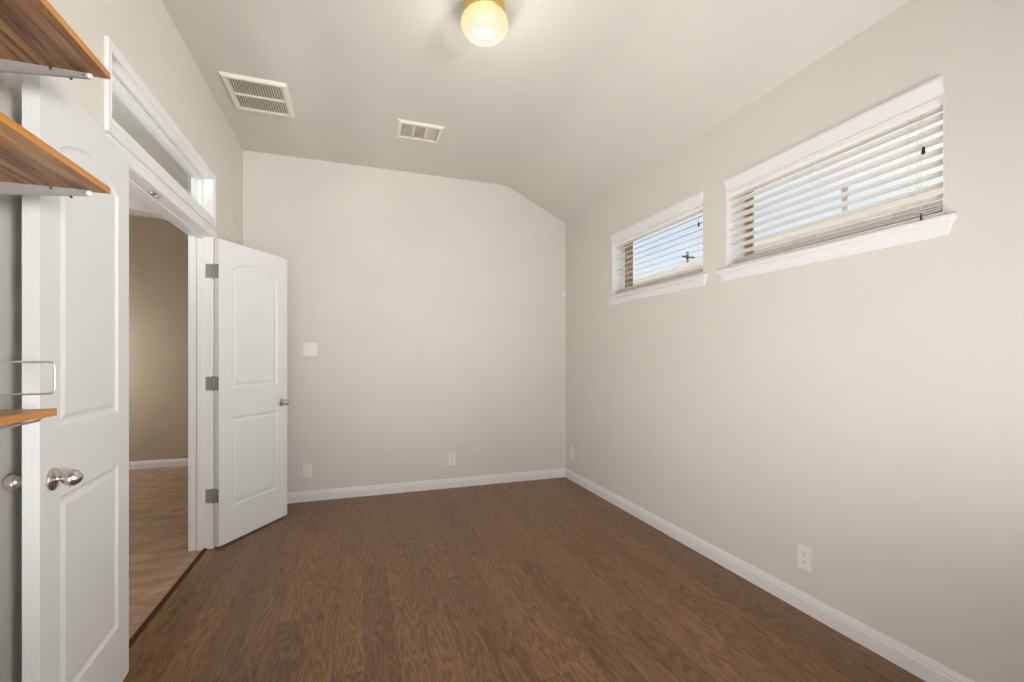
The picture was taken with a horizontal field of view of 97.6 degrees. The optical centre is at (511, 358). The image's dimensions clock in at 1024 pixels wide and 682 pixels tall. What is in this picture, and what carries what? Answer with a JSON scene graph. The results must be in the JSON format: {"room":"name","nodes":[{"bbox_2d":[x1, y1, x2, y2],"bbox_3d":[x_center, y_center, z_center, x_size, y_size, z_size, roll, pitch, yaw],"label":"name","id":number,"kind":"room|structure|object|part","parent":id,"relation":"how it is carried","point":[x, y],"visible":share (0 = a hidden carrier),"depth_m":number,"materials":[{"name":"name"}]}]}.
{"room":"empty room","nodes":[
{"label":"empty room","id":0,"kind":"room"},
{"bbox_2d":[0,0,242,681],"bbox_3d":[-0.873,-0.295,-0.411,0.118,3.230,8.994,0,0,-19],"label":"wall","id":1,"kind":"structure","parent":0,"point":[144,32],"depth_m":1.58,"materials":[{"name":"beige paint"}]},
{"bbox_2d":[0,361,56,429],"bbox_3d":[-1.064,0.085,0.654,0.216,0.162,0.832,0,0,-19],"label":"wall shelf","id":2,"kind":"object","parent":1,"relation":"attached to","point":[7,417],"visible":1,"depth_m":1.02,"materials":[{"name":"brown wood"}]},
{"bbox_3d":[-0.981,0.141,0.674,0.006,0.014,0.815,0,0,-19],"label":"support rail","id":3,"kind":"part","parent":2,"relation":"part of","materials":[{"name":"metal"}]},
{"bbox_2d":[0,0,109,79],"bbox_3d":[-1.015,-0.683,0.671,0.320,0.058,0.832,0,0,-19],"label":"wall shelf","id":4,"kind":"object","parent":1,"relation":"attached to","point":[35,39],"visible":1,"depth_m":1.00,"materials":[{"name":"brown wood"}]},
{"bbox_2d":[0,111,109,197],"bbox_3d":[-1.015,-0.398,0.671,0.320,0.058,0.832,0,0,-19],"label":"wall shelf","id":5,"kind":"object","parent":1,"relation":"attached to","point":[29,165],"visible":1,"depth_m":0.98,"materials":[{"name":"brown wood"}]},
{"bbox_2d":[1,74,128,681],"bbox_3d":[-1.397,0.220,1.472,0.169,2.016,0.637,0,0,-24],"label":"door","id":6,"kind":"structure","parent":1,"relation":"in","point":[73,481],"depth_m":1.36,"materials":[{"name":"white paint"}]},
{"bbox_3d":[-1.340,0.334,1.217,0.067,0.064,0.064,0,0,-24],"label":"knob","id":7,"kind":"part","parent":6,"relation":"part of","materials":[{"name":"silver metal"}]},
{"bbox_3d":[-1.247,0.334,1.258,0.067,0.064,0.064,0,0,-24],"label":"knob","id":8,"kind":"part","parent":6,"relation":"part of","materials":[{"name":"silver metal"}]},
{"bbox_2d":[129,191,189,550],"bbox_3d":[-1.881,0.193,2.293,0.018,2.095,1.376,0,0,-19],"label":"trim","id":9,"kind":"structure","parent":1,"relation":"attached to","point":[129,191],"depth_m":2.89,"materials":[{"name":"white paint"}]},
{"bbox_2d":[104,35,215,229],"bbox_3d":[-1.812,-1.042,2.321,0.131,0.357,1.374,0,0,-19],"label":"window","id":10,"kind":"structure","parent":1,"relation":"in","point":[126,84],"depth_m":2.16,"materials":[{"name":"white paint"}]},
{"bbox_3d":[-1.828,-1.058,2.315,0.030,0.245,1.292,0,0,-19],"label":"sash","id":11,"kind":"part","parent":10,"relation":"part of","materials":[{"name":"white paint"}]},
{"bbox_2d":[107,134,216,550],"bbox_3d":[-1.815,0.213,2.316,0.122,2.053,1.292,0,0,-19],"label":"trim","id":12,"kind":"structure","parent":1,"relation":"attached to","point":[200,241],"depth_m":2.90,"materials":[{"name":"white paint"}]},
{"bbox_3d":[-1.719,-0.789,2.156,0.026,0.011,0.090,0,0,-19],"label":"strike plate","id":13,"kind":"part","parent":12,"relation":"part of","materials":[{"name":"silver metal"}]},
{"bbox_2d":[129,548,206,647],"bbox_3d":[-1.792,1.236,2.323,0.025,0.009,1.256,0,0,-19],"label":"trim","id":14,"kind":"structure","parent":1,"relation":"attached to","point":[154,612],"depth_m":2.28,"materials":[{"name":"brown wood"}]},
{"bbox_2d":[212,238,288,546],"bbox_3d":[-1.863,0.220,3.231,0.169,2.016,0.637,0,0,13],"label":"door","id":15,"kind":"structure","parent":1,"relation":"in","point":[249,380],"depth_m":3.17,"materials":[{"name":"white paint"}]},
{"bbox_3d":[-1.756,0.334,3.469,0.067,0.064,0.064,0,0,13],"label":"knob","id":16,"kind":"part","parent":15,"relation":"part of","materials":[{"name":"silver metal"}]},
{"bbox_2d":[112,91,190,217],"bbox_3d":[-3.208,-1.660,2.514,2.382,0.100,5.650,0,0,-19],"label":"ceiling","id":17,"kind":"structure","parent":0,"point":[121,114],"depth_m":3.33,"materials":[{"name":"white paint"}]},
{"bbox_2d":[129,215,187,461],"bbox_3d":[-4.069,-0.295,5.152,2.282,3.230,0.100,0,0,-19],"label":"wall","id":18,"kind":"structure","parent":0,"point":[158,249],"depth_m":5.11,"materials":[{"name":"beige paint"}]},
{"bbox_2d":[129,458,187,469],"bbox_3d":[-4.050,1.195,5.098,2.282,0.090,0.014,0,0,-19],"label":"baseboard","id":19,"kind":"structure","parent":18,"relation":"attached to","point":[148,464],"depth_m":5.10,"materials":[{"name":"white paint"}]},
{"bbox_2d":[129,188,190,220],"bbox_3d":[-3.702,-0.185,4.094,2.282,2.850,0.160,0,0,-19],"label":"wall","id":20,"kind":"structure","parent":0,"point":[136,206],"depth_m":4.12,"materials":[{"name":"white paint"}]},
{"bbox_2d":[243,150,565,492],"bbox_3d":[-0.799,-0.295,4.310,3.151,3.230,0.120,0,0,-19],"label":"wall","id":21,"kind":"structure","parent":0,"point":[434,308],"depth_m":4.19,"materials":[{"name":"beige paint"}]},
{"bbox_2d":[303,464,311,477],"bbox_3d":[-1.785,0.978,3.901,0.072,0.118,0.008,0,0,-19],"label":"wall outlet","id":22,"kind":"object","parent":21,"relation":"attached to","point":[307,469],"visible":1,"depth_m":3.90,"materials":[{"name":"white plastic"}]},
{"bbox_2d":[303,343,317,355],"bbox_3d":[-1.760,-0.085,3.907,0.118,0.116,0.012,0,0,-19],"label":"light switch","id":23,"kind":"object","parent":21,"relation":"attached to","point":[309,349],"visible":1,"depth_m":3.91,"materials":[{"name":"white plastic"}]},
{"bbox_2d":[287,468,565,503],"bbox_3d":[-0.838,1.195,4.225,2.981,0.090,0.014,0,0,-19],"label":"baseboard","id":24,"kind":"structure","parent":21,"relation":"attached to","point":[359,491],"depth_m":4.21,"materials":[{"name":"white paint"}]},
{"bbox_2d":[448,453,455,464],"bbox_3d":[-0.579,0.965,4.318,0.072,0.118,0.008,0,0,-19],"label":"wall outlet","id":25,"kind":"object","parent":21,"relation":"attached to","point":[451,456],"visible":1,"depth_m":4.32,"materials":[{"name":"white plastic"}]},
{"bbox_2d":[123,466,925,681],"bbox_3d":[-0.830,1.280,0.533,5.381,0.080,10.750,0,0,-19],"label":"floor","id":26,"kind":"structure","parent":0,"point":[542,580],"depth_m":2.29,"materials":[{"name":"brown wood"}]},
{"bbox_2d":[161,0,908,222],"bbox_3d":[0.611,-1.658,0.039,3.021,0.478,8.914,0,0,-19],"label":"ceiling","id":27,"kind":"structure","parent":0,"point":[577,100],"depth_m":2.67,"materials":[{"name":"beige paint"}]},
{"bbox_2d":[218,71,294,117],"bbox_3d":[-1.673,-1.738,2.974,0.375,0.018,0.415,0,0,-19],"label":"ceiling vent","id":28,"kind":"object","parent":27,"relation":"in","point":[247,93],"visible":1,"depth_m":2.94,"materials":[{"name":"beige metal"}]},
{"bbox_2d":[395,119,444,143],"bbox_3d":[-0.711,-1.740,3.440,0.343,0.014,0.270,0,0,-19],"label":"ceiling vent","id":29,"kind":"object","parent":27,"relation":"in","point":[406,129],"visible":1,"depth_m":3.42,"materials":[{"name":"beige metal"}]},
{"bbox_2d":[461,0,507,46],"bbox_3d":[-0.134,-1.651,2.180,0.228,0.191,0.228,0,0,-19],"label":"ceiling lamp","id":30,"kind":"object","parent":27,"relation":"attached to","point":[484,23],"visible":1,"depth_m":2.12,"materials":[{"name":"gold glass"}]},
{"bbox_2d":[625,191,753,287],"bbox_3d":[2.140,-0.135,0.674,0.086,3.550,9.074,0,0,-19],"label":"wall","id":31,"kind":"structure","parent":0,"point":[630,253],"depth_m":3.90,"materials":[{"name":"brown brick"}]},
{"bbox_2d":[566,0,1023,681],"bbox_3d":[2.056,-0.295,0.603,0.119,3.230,8.994,0,0,-19],"label":"wall","id":32,"kind":"structure","parent":0,"point":[864,411],"depth_m":1.99,"materials":[{"name":"beige paint"}]},
{"bbox_2d":[571,446,573,458],"bbox_3d":[0.614,0.954,4.573,0.008,0.118,0.072,0,0,-19],"label":"wall outlet","id":33,"kind":"object","parent":32,"relation":"attached to","point":[572,448],"visible":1,"depth_m":4.56,"materials":[{"name":"white plastic"}]},
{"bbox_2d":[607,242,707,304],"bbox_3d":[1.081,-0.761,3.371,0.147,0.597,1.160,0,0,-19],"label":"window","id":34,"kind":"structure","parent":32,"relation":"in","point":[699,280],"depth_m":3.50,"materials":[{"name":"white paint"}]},
{"bbox_3d":[1.135,-0.797,3.390,0.032,0.525,1.076,0,0,-19],"label":"frame","id":35,"kind":"part","parent":34,"relation":"part of","materials":[{"name":"white paint"}]},
{"bbox_2d":[610,192,702,295],"bbox_3d":[1.064,-0.799,3.366,0.088,0.522,1.074,0,0,-19],"label":"window blind","id":36,"kind":"object","parent":34,"relation":"attached to","point":[692,206],"visible":0.76,"depth_m":3.26,"materials":[{"name":"white paint"}]},
{"bbox_3d":[1.079,-0.762,3.371,0.056,0.415,0.002,0,0,-19],"label":"ladder cord","id":37,"kind":"part","parent":36,"relation":"part of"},
{"bbox_3d":[1.079,-0.549,3.371,0.052,0.022,1.058,0,0,-19],"label":"rail","id":38,"kind":"part","parent":36,"relation":"part of","materials":[{"name":"white paint"}]},
{"bbox_2d":[565,468,973,681],"bbox_3d":[2.014,1.195,0.523,0.014,0.090,8.870,0,0,-19],"label":"baseboard","id":39,"kind":"structure","parent":32,"relation":"attached to","point":[912,661],"depth_m":2.21,"materials":[{"name":"white paint"}]},
{"bbox_2d":[798,544,811,572],"bbox_3d":[1.436,0.978,2.199,0.008,0.118,0.072,0,0,-19],"label":"wall outlet","id":40,"kind":"object","parent":32,"relation":"attached to","point":[804,553],"visible":1,"depth_m":2.19,"materials":[{"name":"white plastic"}]},
{"bbox_2d":[801,551,806,557],"bbox_3d":[1.434,0.959,2.198,0.004,0.025,0.033,0,0,-19],"label":"receptacle","id":41,"kind":"object","parent":40,"relation":"attached to","point":[803,553],"depth_m":2.20,"materials":[{"name":"white plastic"}]},
{"bbox_2d":[801,559,806,565],"bbox_3d":[1.434,0.998,2.198,0.004,0.025,0.033,0,0,-19],"label":"receptacle","id":42,"kind":"object","parent":40,"relation":"attached to","point":[803,561],"depth_m":2.20,"materials":[{"name":"white plastic"}]},
{"bbox_2d":[717,91,957,281],"bbox_3d":[1.490,-0.761,2.190,0.147,0.597,1.134,0,0,-19],"label":"window","id":43,"kind":"structure","parent":32,"relation":"in","point":[938,226],"depth_m":2.04,"materials":[{"name":"white paint"}]},
{"bbox_3d":[1.544,-0.797,2.209,0.032,0.525,1.050,0,0,-19],"label":"frame","id":44,"kind":"part","parent":43,"relation":"part of","materials":[{"name":"white paint"}]},
{"bbox_2d":[724,76,943,266],"bbox_3d":[1.473,-0.799,2.184,0.088,0.522,1.048,0,0,-19],"label":"window blind","id":45,"kind":"object","parent":43,"relation":"attached to","point":[925,100],"visible":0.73,"depth_m":2.04,"materials":[{"name":"white paint"}]},
{"bbox_3d":[1.488,-0.762,2.190,0.056,0.415,0.002,0,0,-19],"label":"ladder cord","id":46,"kind":"part","parent":45,"relation":"part of","materials":[{"name":"white fabric"}]},
{"bbox_3d":[1.488,-0.549,2.190,0.052,0.022,1.032,0,0,-19],"label":"rail","id":47,"kind":"part","parent":45,"relation":"part of","materials":[{"name":"white paint"}]},
{"bbox_3d":[1.620,-0.762,1.809,0.056,0.415,0.002,0,0,-19],"label":"ladder cord","id":48,"kind":"part","parent":45,"relation":"part of","materials":[{"name":"white fabric"}]},
{"bbox_3d":[1.608,-0.893,1.750,0.002,0.133,0.002,0,0,11],"label":"pull cord","id":49,"kind":"part","parent":45,"relation":"part of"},
{"label":"outside","id":50,"kind":"structure","parent":0,"visible":0},
{"bbox_3d":[13.807,1.740,36.529,110.000,0.200,120.000,0,0,-19],"label":"ground","id":51,"kind":"structure","parent":50,"visible":0},
{"bbox_2d":[682,252,694,262],"bbox_3d":[8.541,-1.785,21.787,0.720,6.850,0.185,0,0,-19],"label":"utility pole","id":52,"kind":"object","parent":51,"relation":"on","point":[687,256],"visible":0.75,"depth_m":21.74,"materials":[{"name":"brown wood"}]},
{"bbox_2d":[633,187,942,285],"bbox_3d":[7.263,-0.670,5.002,5.800,4.620,18.700,0,0,-19],"label":"house","id":53,"kind":"structure","parent":51,"relation":"on","point":[939,190],"depth_m":6.67,"materials":[{"name":"beige"}]}
]}

